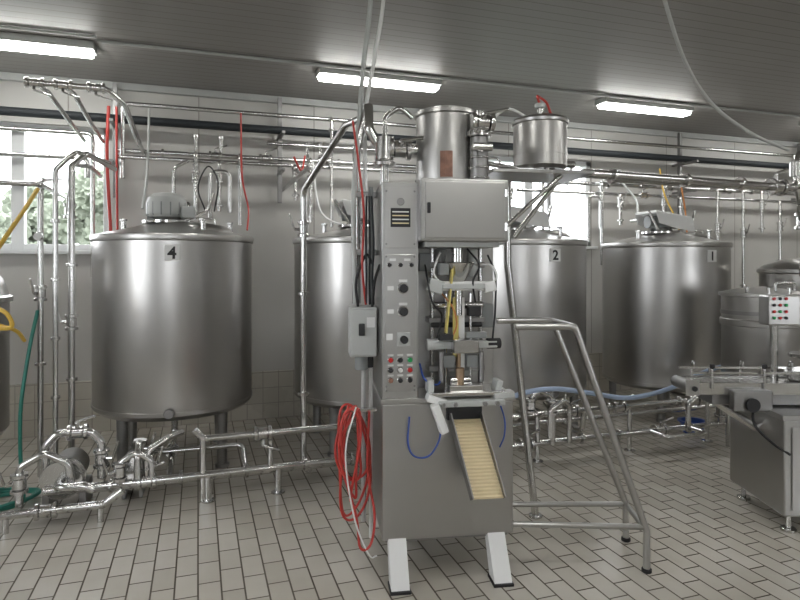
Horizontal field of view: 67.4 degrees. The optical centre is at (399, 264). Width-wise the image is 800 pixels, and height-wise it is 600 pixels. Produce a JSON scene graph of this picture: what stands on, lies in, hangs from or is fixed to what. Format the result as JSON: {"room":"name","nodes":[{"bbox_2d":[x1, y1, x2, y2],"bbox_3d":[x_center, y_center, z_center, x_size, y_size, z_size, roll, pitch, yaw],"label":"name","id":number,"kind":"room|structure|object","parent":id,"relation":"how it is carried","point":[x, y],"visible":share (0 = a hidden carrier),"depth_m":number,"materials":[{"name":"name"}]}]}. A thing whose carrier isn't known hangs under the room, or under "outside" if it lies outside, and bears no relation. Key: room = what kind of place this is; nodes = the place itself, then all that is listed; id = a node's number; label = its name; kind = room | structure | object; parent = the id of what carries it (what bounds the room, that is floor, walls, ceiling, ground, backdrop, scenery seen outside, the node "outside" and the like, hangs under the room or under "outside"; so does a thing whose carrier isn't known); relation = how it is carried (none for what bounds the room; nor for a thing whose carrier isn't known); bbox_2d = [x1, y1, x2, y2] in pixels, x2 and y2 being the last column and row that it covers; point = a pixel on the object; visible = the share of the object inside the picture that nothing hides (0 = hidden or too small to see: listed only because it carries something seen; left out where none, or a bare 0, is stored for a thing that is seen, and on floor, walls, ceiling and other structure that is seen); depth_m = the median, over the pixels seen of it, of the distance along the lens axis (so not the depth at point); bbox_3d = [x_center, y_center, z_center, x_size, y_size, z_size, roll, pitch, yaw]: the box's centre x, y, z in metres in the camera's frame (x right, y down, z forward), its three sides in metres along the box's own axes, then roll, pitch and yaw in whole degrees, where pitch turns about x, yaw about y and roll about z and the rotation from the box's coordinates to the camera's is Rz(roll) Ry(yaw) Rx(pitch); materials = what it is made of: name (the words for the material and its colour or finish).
{"room":"processing plant","nodes":[
{"label":"processing plant","id":0,"kind":"room"},
{"bbox_2d":[0,389,799,599],"bbox_3d":[2.491,1.550,2.316,13.400,0.100,9.600,0,0,-19],"label":"floor","id":1,"kind":"structure","parent":0,"point":[252,542],"depth_m":3.28,"materials":[{"name":"tile"}]},
{"bbox_2d":[0,276,12,435],"bbox_3d":[-3.050,0.665,3.827,0.980,1.670,0.980,0,0,-19],"label":"vessel","id":2,"kind":"object","parent":1,"relation":"on","point":[6,298],"visible":1,"depth_m":3.94,"materials":[{"name":"metal"}]},
{"bbox_2d":[0,310,40,510],"bbox_3d":[-2.437,0.895,3.776,0.310,1.198,0.365,0,0,-19],"label":"hose","id":3,"kind":"object","parent":1,"relation":"on","point":[34,491],"visible":0.69,"depth_m":3.80,"materials":[{"name":"green rubber"}]},
{"bbox_2d":[0,415,125,534],"bbox_3d":[-2.001,1.202,3.617,0.673,0.596,0.586,0,0,-19],"label":"pump","id":4,"kind":"object","parent":1,"relation":"on","point":[66,470],"visible":0.95,"depth_m":3.51,"materials":[{"name":"metal"}]},
{"bbox_2d":[41,428,105,478],"bbox_3d":[-1.968,1.143,3.622,0.348,0.314,0.048,0,0,-19],"label":"pipe","id":5,"kind":"object","parent":4,"relation":"attached to","point":[51,469],"depth_m":3.59,"materials":[{"name":"metal"}]},
{"bbox_2d":[121,432,155,498],"bbox_3d":[-1.679,1.282,3.824,0.237,0.436,0.420,0,0,-19],"label":"pump","id":6,"kind":"object","parent":1,"relation":"on","point":[133,468],"visible":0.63,"depth_m":3.78,"materials":[{"name":"metal"}]},
{"bbox_2d":[134,439,142,479],"bbox_3d":[-1.628,1.195,3.741,0.040,0.214,0.230,0,0,-19],"label":"outlet","id":7,"kind":"object","parent":6,"relation":"attached to","point":[138,443],"depth_m":3.65,"materials":[{"name":"metal"}]},
{"bbox_2d":[89,192,253,467],"bbox_3d":[-1.752,0.468,4.673,1.192,2.064,1.225,0,0,-19],"label":"tank","id":8,"kind":"object","parent":1,"relation":"on","point":[172,293],"visible":0.94,"depth_m":4.20,"materials":[{"name":"silver metal"}]},
{"bbox_2d":[163,409,173,419],"bbox_3d":[-1.586,1.020,4.117,0.068,0.068,0.065,0,0,-19],"label":"outlet","id":9,"kind":"object","parent":8,"relation":"attached to","point":[168,414],"depth_m":4.09,"materials":[{"name":"metal"}]},
{"bbox_2d":[42,116,358,503],"bbox_3d":[-0.930,0.309,3.754,2.378,2.381,1.101,0,0,-19],"label":"pipe","id":10,"kind":"object","parent":1,"relation":"on","point":[149,478],"visible":0.95,"depth_m":3.92,"materials":[{"name":"metal"}]},
{"bbox_2d":[293,199,368,456],"bbox_3d":[-0.292,0.468,5.162,1.242,2.064,1.271,0,0,-19],"label":"tank","id":11,"kind":"object","parent":1,"relation":"on","point":[333,381],"visible":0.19,"depth_m":4.65,"materials":[{"name":"silver metal"}]},
{"bbox_2d":[0,76,799,476],"bbox_3d":[1.217,-0.060,5.788,12.600,3.120,1.795,0,0,-19],"label":"pipes","id":12,"kind":"object","parent":1,"relation":"on","point":[125,117],"visible":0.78,"depth_m":5.28,"materials":[{"name":"metal"}]},
{"bbox_2d":[0,188,39,341],"bbox_3d":[-2.302,-0.025,3.635,0.243,0.968,0.623,0,0,5],"label":"hose","id":13,"kind":"object","parent":12,"relation":"hanging from","point":[6,313],"visible":1,"depth_m":3.58,"materials":[{"name":"yellow rubber"}]},
{"bbox_2d":[348,0,541,595],"bbox_3d":[0.260,-0.070,3.123,1.042,3.140,0.916,0,0,-8],"label":"machine","id":14,"kind":"object","parent":1,"relation":"on","point":[441,433],"visible":1,"depth_m":2.89,"materials":[{"name":"metal"}]},
{"bbox_2d":[334,403,376,557],"bbox_3d":[-0.212,1.041,2.942,0.214,0.725,0.169,0,0,5],"label":"air hose","id":15,"kind":"object","parent":14,"relation":"attached to","point":[340,439],"visible":1,"depth_m":2.92,"materials":[{"name":"plastic"}]},
{"bbox_2d":[359,324,364,335],"bbox_3d":[-0.189,0.320,2.969,0.030,0.060,0.013,0,0,-8],"label":"switch","id":16,"kind":"object","parent":14,"relation":"attached to","point":[361,326],"depth_m":2.96,"materials":[{"name":"black plastic"}]},
{"bbox_2d":[397,332,409,345],"bbox_3d":[0.018,0.352,2.846,0.065,0.065,0.007,0,0,-8],"label":"switch plate","id":17,"kind":"object","parent":14,"relation":"attached to","point":[399,334],"depth_m":2.84,"materials":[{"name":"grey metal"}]},
{"bbox_2d":[423,377,514,434],"bbox_3d":[0.308,0.660,2.897,0.425,0.240,0.299,0,0,-19],"label":"outlet","id":18,"kind":"object","parent":14,"relation":"attached to","point":[461,406],"depth_m":2.86,"materials":[{"name":"metal"}]},
{"bbox_2d":[493,205,587,431],"bbox_3d":[1.120,0.468,5.637,1.252,2.064,1.281,0,0,-19],"label":"tank","id":19,"kind":"object","parent":1,"relation":"on","point":[549,266],"visible":0.47,"depth_m":5.08,"materials":[{"name":"silver metal"}]},
{"bbox_2d":[550,391,558,397],"bbox_3d":[1.295,1.080,5.055,0.068,0.068,0.065,0,0,-19],"label":"outlet","id":20,"kind":"object","parent":19,"relation":"attached to","point":[556,394],"depth_m":5.03,"materials":[{"name":"metal"}]},
{"bbox_2d":[488,168,593,519],"bbox_3d":[0.728,0.499,3.379,0.560,2.008,0.440,0,0,-8],"label":"stand","id":21,"kind":"object","parent":1,"relation":"on","point":[553,177],"visible":0.73,"depth_m":3.49,"materials":[{"name":"silver metal"}]},
{"bbox_2d":[488,168,593,182],"bbox_3d":[0.733,-0.495,3.339,0.560,0.020,0.360,0,0,-8],"label":"shelf","id":22,"kind":"object","parent":21,"relation":"attached to","point":[512,175],"depth_m":3.22,"materials":[{"name":"metal"}]},
{"bbox_2d":[496,317,651,573],"bbox_3d":[0.889,0.891,3.081,0.746,1.217,0.381,0,0,-3],"label":"guard rail","id":23,"kind":"object","parent":1,"relation":"on","point":[521,323],"visible":0.99,"depth_m":2.92,"materials":[{"name":"metal"}]},
{"bbox_2d":[513,392,725,463],"bbox_3d":[1.826,1.216,4.921,2.800,0.568,0.599,0,0,-19],"label":"pipe","id":24,"kind":"object","parent":1,"relation":"on","point":[572,412],"visible":0.74,"depth_m":4.78,"materials":[{"name":"metal"}]},
{"bbox_2d":[515,364,720,399],"bbox_3d":[1.650,0.950,4.656,2.311,0.218,0.064,0,0,-21],"label":"hose","id":25,"kind":"object","parent":24,"relation":"attached to","point":[549,388],"visible":0.59,"depth_m":4.61,"materials":[{"name":"blue rubber"}]},
{"bbox_2d":[601,210,732,422],"bbox_3d":[2.732,0.468,6.180,1.242,2.064,1.271,0,0,-19],"label":"tank","id":26,"kind":"object","parent":1,"relation":"on","point":[661,301],"visible":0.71,"depth_m":5.69,"materials":[{"name":"silver metal"}]},
{"bbox_2d":[677,417,704,432],"bbox_3d":[2.622,1.445,5.377,0.250,0.110,0.250,0,0,-19],"label":"basin","id":27,"kind":"object","parent":1,"relation":"on","point":[681,420],"visible":0.38,"depth_m":5.43,"materials":[{"name":"blue plastic"}]},
{"bbox_2d":[671,295,799,533],"bbox_3d":[2.491,0.640,3.607,1.650,1.720,0.620,0,0,1],"label":"machine","id":28,"kind":"object","parent":1,"relation":"on","point":[763,410],"visible":1,"depth_m":3.51,"materials":[{"name":"metal"}]},
{"bbox_2d":[718,282,799,446],"bbox_3d":[2.899,0.815,4.806,0.620,1.370,0.620,0,0,-39],"label":"stainless steel vat","id":29,"kind":"object","parent":1,"relation":"on","point":[746,340],"visible":0.63,"depth_m":4.62,"materials":[{"name":"silver metal"}]},
{"bbox_2d":[756,258,799,291],"bbox_3d":[3.763,0.684,5.592,0.760,1.632,0.760,0,0,-19],"label":"stainless steel vat","id":30,"kind":"object","parent":1,"relation":"on","point":[785,270],"visible":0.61,"depth_m":5.45,"materials":[{"name":"silver metal"}]},
{"bbox_2d":[0,0,799,141],"bbox_3d":[2.491,-1.725,2.316,13.400,0.150,9.600,0,0,-19],"label":"ceiling","id":31,"kind":"structure","parent":0,"point":[743,54],"depth_m":4.62,"materials":[{"name":"grey metal"}]},
{"bbox_2d":[0,32,96,58],"bbox_3d":[-2.808,-1.605,4.331,1.100,0.090,0.170,0,0,-19],"label":"ceiling lamp","id":32,"kind":"object","parent":31,"relation":"attached to","point":[9,41],"depth_m":4.35,"materials":[{"name":"white plastic"}]},
{"bbox_2d":[316,67,441,91],"bbox_3d":[-0.173,-1.605,5.217,1.100,0.090,0.170,0,0,-19],"label":"ceiling lamp","id":33,"kind":"object","parent":31,"relation":"attached to","point":[325,74],"depth_m":5.16,"materials":[{"name":"white plastic"}]},
{"bbox_2d":[0,25,799,117],"bbox_3d":[1.353,-1.635,5.542,12.700,0.025,0.102,0,0,-19],"label":"conduit","id":34,"kind":"object","parent":31,"relation":"attached to","point":[1,26],"depth_m":5.00,"materials":[{"name":"grey metal"}]},
{"bbox_2d":[595,97,693,116],"bbox_3d":[2.500,-1.605,6.117,1.100,0.090,0.170,0,0,-19],"label":"ceiling lamp","id":35,"kind":"object","parent":31,"relation":"attached to","point":[608,103],"depth_m":6.04,"materials":[{"name":"white plastic"}]},
{"bbox_2d":[583,0,799,229],"bbox_3d":[2.054,-0.860,3.983,2.789,1.580,0.837,0,0,-36],"label":"pipe","id":36,"kind":"object","parent":31,"relation":"hanging from","point":[771,186],"visible":0.99,"depth_m":3.85,"materials":[{"name":"metal"}]},
{"bbox_2d":[0,81,799,384],"bbox_3d":[0.992,-0.075,6.770,13.000,3.150,0.200,0,0,-19],"label":"wall","id":37,"kind":"structure","parent":0,"point":[272,232],"depth_m":5.91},
{"bbox_2d":[0,244,90,249],"bbox_3d":[-3.596,-0.158,5.184,1.990,0.055,0.080,0,0,-19],"label":"frame","id":38,"kind":"object","parent":37,"relation":"attached to","point":[5,246],"visible":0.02,"depth_m":5.31,"materials":[{"name":"plastic"}]},
{"bbox_2d":[0,250,90,253],"bbox_3d":[-3.575,-0.113,5.122,2.090,0.035,0.130,0,0,-19],"label":"sill","id":39,"kind":"structure","parent":37,"relation":"attached to","point":[1,251],"depth_m":5.20,"materials":[{"name":"plastic"}]},
{"bbox_2d":[0,122,109,249],"bbox_3d":[-3.595,-0.685,5.181,1.990,1.110,0.085,0,0,-19],"label":"window","id":40,"kind":"structure","parent":37,"relation":"in","point":[101,130],"depth_m":5.23,"materials":[{"name":"plastic"}]},
{"bbox_2d":[103,129,109,231],"bbox_3d":[-2.679,-0.685,5.492,0.055,1.110,0.080,0,0,-19],"label":"frame","id":41,"kind":"object","parent":37,"relation":"attached to","point":[105,209],"visible":0.27,"depth_m":5.45,"materials":[{"name":"plastic"}]},
{"bbox_2d":[0,352,639,439],"bbox_3d":[1.028,1.270,6.663,13.000,0.460,0.025,0,0,-19],"label":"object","id":42,"kind":"structure","parent":37,"relation":"attached to","point":[273,395],"depth_m":5.54,"materials":[{"name":"tile"}]},
{"bbox_2d":[0,72,799,147],"bbox_3d":[1.034,-1.620,6.647,13.000,0.060,0.060,0,0,-19],"label":"trim","id":43,"kind":"structure","parent":37,"relation":"attached to","point":[4,76],"depth_m":5.95,"materials":[{"name":"white paint"}]},
{"bbox_2d":[488,156,589,225],"bbox_3d":[1.456,-0.720,6.881,1.650,1.000,0.085,0,0,-19],"label":"window","id":44,"kind":"structure","parent":37,"relation":"in","point":[503,159],"depth_m":6.84,"materials":[{"name":"plastic"}]},
{"bbox_2d":[582,162,589,245],"bbox_3d":[2.211,-0.720,7.138,0.055,1.000,0.080,0,0,-19],"label":"frame","id":45,"kind":"object","parent":37,"relation":"attached to","point":[584,187],"visible":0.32,"depth_m":7.12,"materials":[{"name":"plastic"}]},
{"bbox_2d":[586,246,597,248],"bbox_3d":[1.476,-0.203,6.822,1.750,0.035,0.130,0,0,-19],"label":"sill","id":46,"kind":"structure","parent":37,"relation":"attached to","point":[587,247],"depth_m":7.01,"materials":[{"name":"plastic"}]},
{"bbox_2d":[495,95,575,169],"bbox_3d":[0.729,-0.729,3.344,0.507,0.448,0.314,0,0,-8],"label":"tank","id":47,"kind":"object","parent":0,"point":[539,139],"depth_m":3.23,"materials":[{"name":"metal"}]},
{"label":"outside","id":48,"kind":"structure","parent":0,"visible":0},
{"bbox_3d":[0.456,1.735,6.484,55.000,0.230,52.000,0,0,-19],"label":"ground","id":49,"kind":"structure","parent":48,"visible":0},
{"bbox_2d":[0,205,45,243],"bbox_3d":[-8.450,0.189,12.911,3.288,3.058,2.688,0,0,-19],"label":"leafy tree","id":50,"kind":"object","parent":49,"relation":"on","point":[5,212],"visible":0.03,"depth_m":12.17,"materials":[{"name":"green plant"}]},
{"bbox_2d":[1,167,102,243],"bbox_3d":[-7.335,-0.234,14.489,4.361,4.232,3.556,0,0,-19],"label":"leafy tree","id":51,"kind":"object","parent":49,"relation":"on","point":[82,211],"visible":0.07,"depth_m":13.16,"materials":[{"name":"green plant"}]},
{"bbox_2d":[75,165,102,244],"bbox_3d":[-5.713,-0.332,13.944,3.603,3.904,2.919,0,0,-19],"label":"leafy tree","id":52,"kind":"object","parent":49,"relation":"on","point":[82,184],"visible":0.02,"depth_m":12.51,"materials":[{"name":"green plant"}]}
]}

